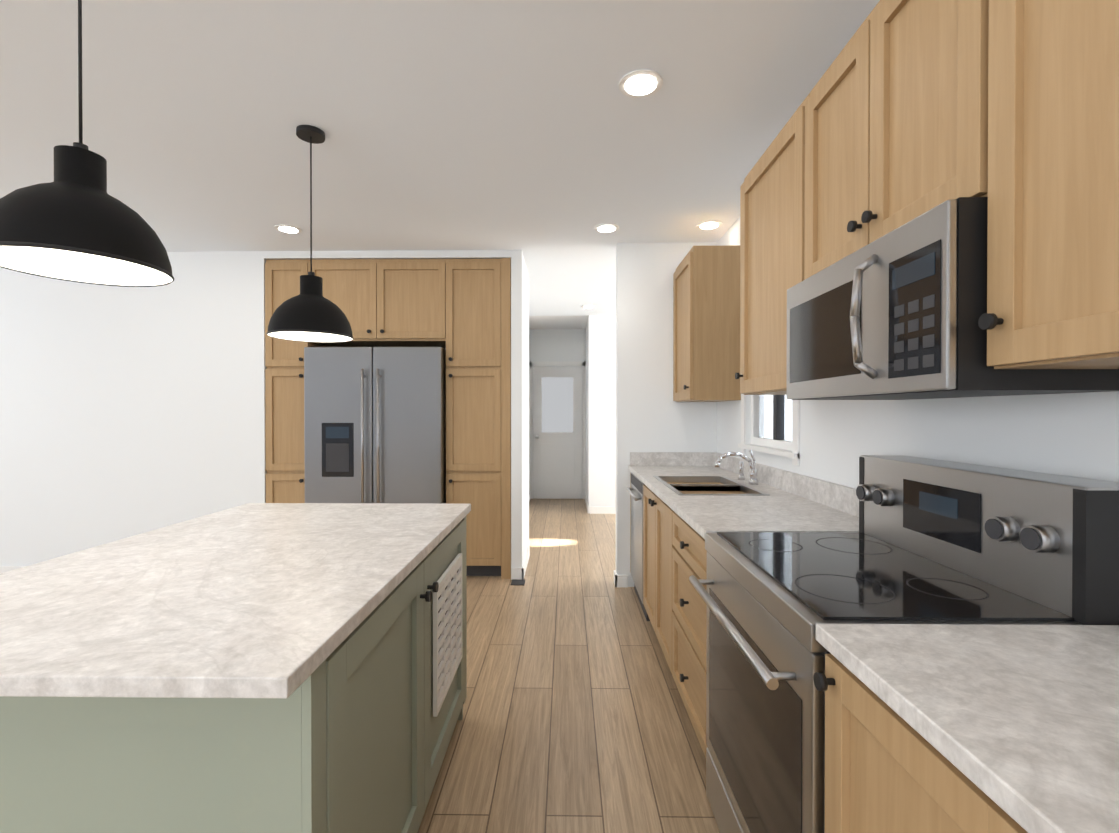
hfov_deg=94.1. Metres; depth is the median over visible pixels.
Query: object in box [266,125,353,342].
pendant lamp
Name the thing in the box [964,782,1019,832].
base cabinet
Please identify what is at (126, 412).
wall
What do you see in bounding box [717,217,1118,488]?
wall
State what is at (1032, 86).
upper cabinet
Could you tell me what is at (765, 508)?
countertop
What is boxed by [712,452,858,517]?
backsplash
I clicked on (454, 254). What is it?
wall
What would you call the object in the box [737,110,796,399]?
upper cabinet
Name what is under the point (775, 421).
kitchen window
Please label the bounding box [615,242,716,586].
wall
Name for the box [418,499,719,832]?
floor
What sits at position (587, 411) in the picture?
wall
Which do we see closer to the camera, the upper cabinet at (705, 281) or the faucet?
the faucet
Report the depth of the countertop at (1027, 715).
0.71 m
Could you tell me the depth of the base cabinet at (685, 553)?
2.12 m
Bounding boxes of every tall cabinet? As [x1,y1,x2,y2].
[265,259,328,502]
[441,258,510,578]
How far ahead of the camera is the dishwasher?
3.52 m
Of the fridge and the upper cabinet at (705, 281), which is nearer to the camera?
the upper cabinet at (705, 281)
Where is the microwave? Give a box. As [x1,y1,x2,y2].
[787,197,1118,399]
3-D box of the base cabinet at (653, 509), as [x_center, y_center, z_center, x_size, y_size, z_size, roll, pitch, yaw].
[0.844,0.853,2.827,0.646,0.887,0.901,0,0,1]
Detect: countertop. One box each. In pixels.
[0,503,470,702]
[628,466,858,541]
[816,624,1118,832]
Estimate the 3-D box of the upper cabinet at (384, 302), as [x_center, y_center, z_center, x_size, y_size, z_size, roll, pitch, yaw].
[-1.446,-0.929,4.448,1.095,0.650,0.650,0,0,1]
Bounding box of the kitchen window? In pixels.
[738,394,799,465]
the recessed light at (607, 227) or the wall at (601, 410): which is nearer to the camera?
the recessed light at (607, 227)
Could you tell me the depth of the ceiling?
2.25 m
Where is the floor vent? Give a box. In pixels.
[511,579,524,584]
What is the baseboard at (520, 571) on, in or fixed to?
attached to the wall at (519, 409)
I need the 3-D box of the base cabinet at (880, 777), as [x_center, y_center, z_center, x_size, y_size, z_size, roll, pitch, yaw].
[0.817,0.867,0.723,0.646,0.887,0.511,0,0,1]
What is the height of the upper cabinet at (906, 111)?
0.660 m
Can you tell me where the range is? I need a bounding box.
[689,455,1118,832]
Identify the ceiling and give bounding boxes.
[0,0,879,328]
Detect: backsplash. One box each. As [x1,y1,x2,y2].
[628,452,715,465]
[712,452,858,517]
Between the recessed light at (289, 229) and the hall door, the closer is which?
the recessed light at (289, 229)
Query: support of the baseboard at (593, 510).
attached to the wall at (601, 410)
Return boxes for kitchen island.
[0,511,469,832]
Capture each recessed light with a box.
[274,224,301,233]
[581,305,594,307]
[594,223,618,232]
[619,69,662,97]
[696,220,721,229]
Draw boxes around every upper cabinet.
[309,259,444,348]
[673,245,736,401]
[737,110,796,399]
[797,0,944,283]
[945,0,1118,368]
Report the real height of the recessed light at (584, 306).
0.010 m
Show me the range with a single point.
(933, 541)
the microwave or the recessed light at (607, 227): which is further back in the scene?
the recessed light at (607, 227)
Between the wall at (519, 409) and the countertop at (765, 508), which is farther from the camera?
the wall at (519, 409)
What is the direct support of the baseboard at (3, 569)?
attached to the wall at (126, 412)
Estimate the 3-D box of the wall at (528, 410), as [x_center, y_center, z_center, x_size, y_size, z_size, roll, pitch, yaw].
[-1.375,-0.016,4.858,2.175,2.600,0.120,0,0,1]
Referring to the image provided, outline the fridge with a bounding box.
[304,347,445,503]
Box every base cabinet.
[642,478,747,653]
[664,506,707,757]
[813,654,963,832]
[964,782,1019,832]
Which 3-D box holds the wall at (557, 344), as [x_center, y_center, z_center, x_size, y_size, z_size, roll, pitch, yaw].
[-0.091,-0.037,8.043,0.980,2.600,0.115,0,0,1]
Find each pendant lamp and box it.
[0,0,173,286]
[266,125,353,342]
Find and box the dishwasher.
[626,473,649,620]
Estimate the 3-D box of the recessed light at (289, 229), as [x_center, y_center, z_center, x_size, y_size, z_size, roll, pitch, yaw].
[-1.889,-1.303,3.626,0.169,0.010,0.169,0,1,-44]
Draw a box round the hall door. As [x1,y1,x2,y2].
[529,361,585,498]
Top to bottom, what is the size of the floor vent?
0.006 m
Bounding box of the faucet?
[715,450,758,484]
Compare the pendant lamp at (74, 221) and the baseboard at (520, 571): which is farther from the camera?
the baseboard at (520, 571)
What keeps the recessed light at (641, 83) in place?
in the ceiling
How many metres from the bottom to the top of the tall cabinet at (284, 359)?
2.540 m
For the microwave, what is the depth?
1.13 m
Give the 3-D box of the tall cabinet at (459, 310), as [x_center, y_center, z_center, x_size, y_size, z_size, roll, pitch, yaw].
[-0.641,0.016,4.443,0.516,2.540,0.650,0,0,1]
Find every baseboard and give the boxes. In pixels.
[0,566,25,573]
[517,546,529,578]
[587,506,615,513]
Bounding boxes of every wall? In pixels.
[0,251,266,565]
[264,250,510,259]
[511,250,527,567]
[528,275,528,545]
[529,329,585,498]
[586,321,587,501]
[588,315,615,512]
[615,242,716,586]
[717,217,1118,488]
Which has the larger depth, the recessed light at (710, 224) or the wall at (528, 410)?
the wall at (528, 410)
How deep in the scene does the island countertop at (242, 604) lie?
1.09 m
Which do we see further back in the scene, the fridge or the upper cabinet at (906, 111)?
the fridge
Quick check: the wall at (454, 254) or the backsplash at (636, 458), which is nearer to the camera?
the backsplash at (636, 458)
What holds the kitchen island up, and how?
on the floor

